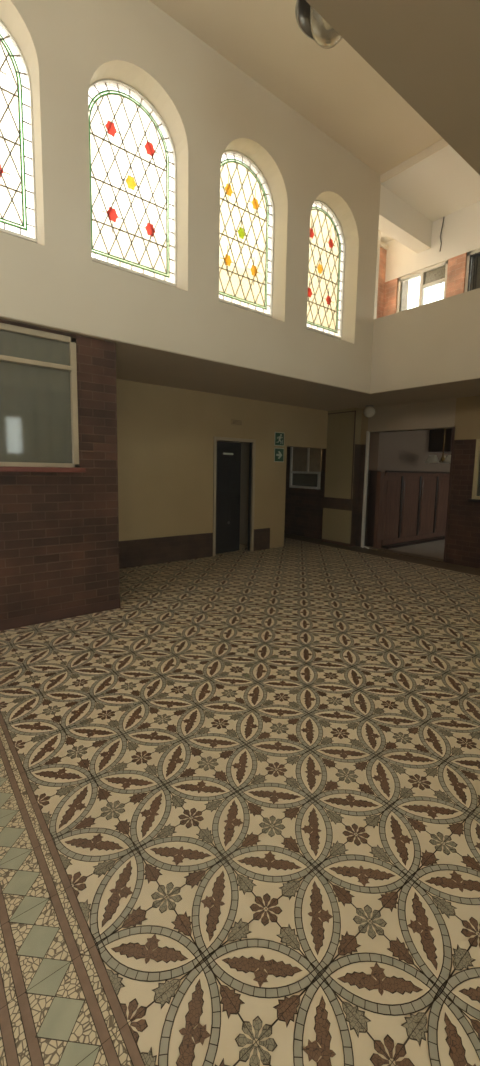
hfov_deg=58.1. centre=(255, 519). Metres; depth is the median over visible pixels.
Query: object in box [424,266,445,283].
blind
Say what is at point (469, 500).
trim
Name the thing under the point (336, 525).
wall pier
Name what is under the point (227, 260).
window
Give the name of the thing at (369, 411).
ceiling lamp
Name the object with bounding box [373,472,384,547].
trim
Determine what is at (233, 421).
air vent
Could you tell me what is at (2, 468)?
trim
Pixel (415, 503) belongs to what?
wall paneling
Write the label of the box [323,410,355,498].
trim
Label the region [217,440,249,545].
wall
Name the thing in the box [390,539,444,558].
floor
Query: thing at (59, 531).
brick wall
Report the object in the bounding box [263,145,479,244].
ceiling
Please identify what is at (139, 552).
baseboard
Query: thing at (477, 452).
window
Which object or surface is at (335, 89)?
ceiling
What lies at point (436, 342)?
wall
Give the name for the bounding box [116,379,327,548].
wall
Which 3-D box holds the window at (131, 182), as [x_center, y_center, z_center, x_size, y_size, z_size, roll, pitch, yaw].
[-1.275,-3.448,4.415,1.040,1.760,0.060,-4,9,-39]
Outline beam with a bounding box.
[378,184,431,252]
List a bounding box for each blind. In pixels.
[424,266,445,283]
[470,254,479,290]
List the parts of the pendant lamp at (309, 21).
lamp shade, lamp shade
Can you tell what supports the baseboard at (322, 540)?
attached to the wall pier
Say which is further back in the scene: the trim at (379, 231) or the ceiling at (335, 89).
the trim at (379, 231)
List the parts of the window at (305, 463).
glass pane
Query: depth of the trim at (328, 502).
8.59 m
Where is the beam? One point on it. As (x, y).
(400, 221)
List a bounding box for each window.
[0,19,36,242]
[0,323,78,467]
[88,79,175,286]
[219,150,273,316]
[289,447,320,488]
[307,200,344,339]
[396,260,447,312]
[464,249,479,291]
[472,439,479,498]
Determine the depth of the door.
7.56 m
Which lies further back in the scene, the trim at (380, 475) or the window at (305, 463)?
the window at (305, 463)
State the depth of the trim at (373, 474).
8.55 m
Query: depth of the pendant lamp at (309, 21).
3.36 m
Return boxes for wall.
[0,0,380,392]
[0,319,119,619]
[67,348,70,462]
[101,218,255,309]
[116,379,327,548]
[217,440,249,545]
[255,210,339,335]
[284,395,479,568]
[370,288,479,392]
[381,430,450,471]
[383,201,479,316]
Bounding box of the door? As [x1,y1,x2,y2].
[216,441,240,553]
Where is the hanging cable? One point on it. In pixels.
(443, 217)
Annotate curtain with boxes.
[401,280,408,310]
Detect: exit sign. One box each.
[274,432,283,445]
[274,448,283,461]
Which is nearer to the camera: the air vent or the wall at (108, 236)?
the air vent
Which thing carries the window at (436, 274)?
in the wall at (460, 235)
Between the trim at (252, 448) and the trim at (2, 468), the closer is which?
the trim at (2, 468)
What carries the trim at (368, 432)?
attached to the wall at (303, 507)
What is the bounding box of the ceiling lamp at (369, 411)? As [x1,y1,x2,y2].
[364,405,374,417]
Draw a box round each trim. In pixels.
[0,466,85,472]
[213,436,255,555]
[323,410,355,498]
[323,444,360,543]
[361,425,454,561]
[363,546,442,562]
[366,470,380,546]
[368,432,382,470]
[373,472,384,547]
[374,229,380,318]
[376,247,386,318]
[380,139,448,183]
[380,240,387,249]
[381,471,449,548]
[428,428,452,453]
[468,499,479,502]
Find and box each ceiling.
[0,0,479,410]
[149,0,442,174]
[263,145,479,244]
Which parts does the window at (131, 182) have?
flower glass, flower glass, flower glass, flower glass, flower glass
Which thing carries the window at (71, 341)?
in the brick wall at (59, 531)
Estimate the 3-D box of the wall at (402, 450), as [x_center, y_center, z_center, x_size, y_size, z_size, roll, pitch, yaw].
[5.255,-0.737,8.422,4.350,2.720,4.400,-4,9,-39]
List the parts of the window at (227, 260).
flower glass, flower glass, flower glass, flower glass, flower glass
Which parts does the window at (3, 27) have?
flower glass, green border glass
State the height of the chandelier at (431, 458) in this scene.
1.020 m
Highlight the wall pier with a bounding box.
[322,408,361,543]
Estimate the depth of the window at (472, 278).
6.98 m
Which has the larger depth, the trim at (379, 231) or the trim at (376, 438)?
the trim at (376, 438)
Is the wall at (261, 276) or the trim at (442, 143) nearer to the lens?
the trim at (442, 143)
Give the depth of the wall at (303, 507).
7.22 m
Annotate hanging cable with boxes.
[439,217,443,251]
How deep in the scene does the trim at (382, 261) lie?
8.09 m
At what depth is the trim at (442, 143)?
6.00 m
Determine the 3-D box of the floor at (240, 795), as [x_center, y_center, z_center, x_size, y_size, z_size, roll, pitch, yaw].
[0.968,1.058,4.532,16.100,0.122,11.300,-4,9,-39]
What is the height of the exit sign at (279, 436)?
0.250 m
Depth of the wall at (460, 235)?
7.24 m
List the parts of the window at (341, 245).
flower glass, flower glass, flower glass, flower glass, flower glass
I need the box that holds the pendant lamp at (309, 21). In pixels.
[295,0,341,48]
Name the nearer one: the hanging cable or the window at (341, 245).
the window at (341, 245)
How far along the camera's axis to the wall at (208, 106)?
4.53 m
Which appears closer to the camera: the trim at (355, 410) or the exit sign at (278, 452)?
the exit sign at (278, 452)
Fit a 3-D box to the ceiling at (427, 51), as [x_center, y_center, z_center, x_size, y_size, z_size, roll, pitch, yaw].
[1.170,-1.792,4.183,15.900,0.208,11.100,-4,9,-39]
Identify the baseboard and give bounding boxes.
[0,528,269,630]
[321,539,355,546]
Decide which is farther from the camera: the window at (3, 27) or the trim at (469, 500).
the trim at (469, 500)
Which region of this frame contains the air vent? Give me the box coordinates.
[231,419,242,425]
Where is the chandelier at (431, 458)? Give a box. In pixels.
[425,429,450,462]
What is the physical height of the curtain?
0.980 m
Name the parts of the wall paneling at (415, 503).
raised panel, raised panel, skirting, dado rail, raised panel, raised panel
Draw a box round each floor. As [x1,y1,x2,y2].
[0,533,479,1065]
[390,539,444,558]
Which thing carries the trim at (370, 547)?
attached to the wall at (402, 450)

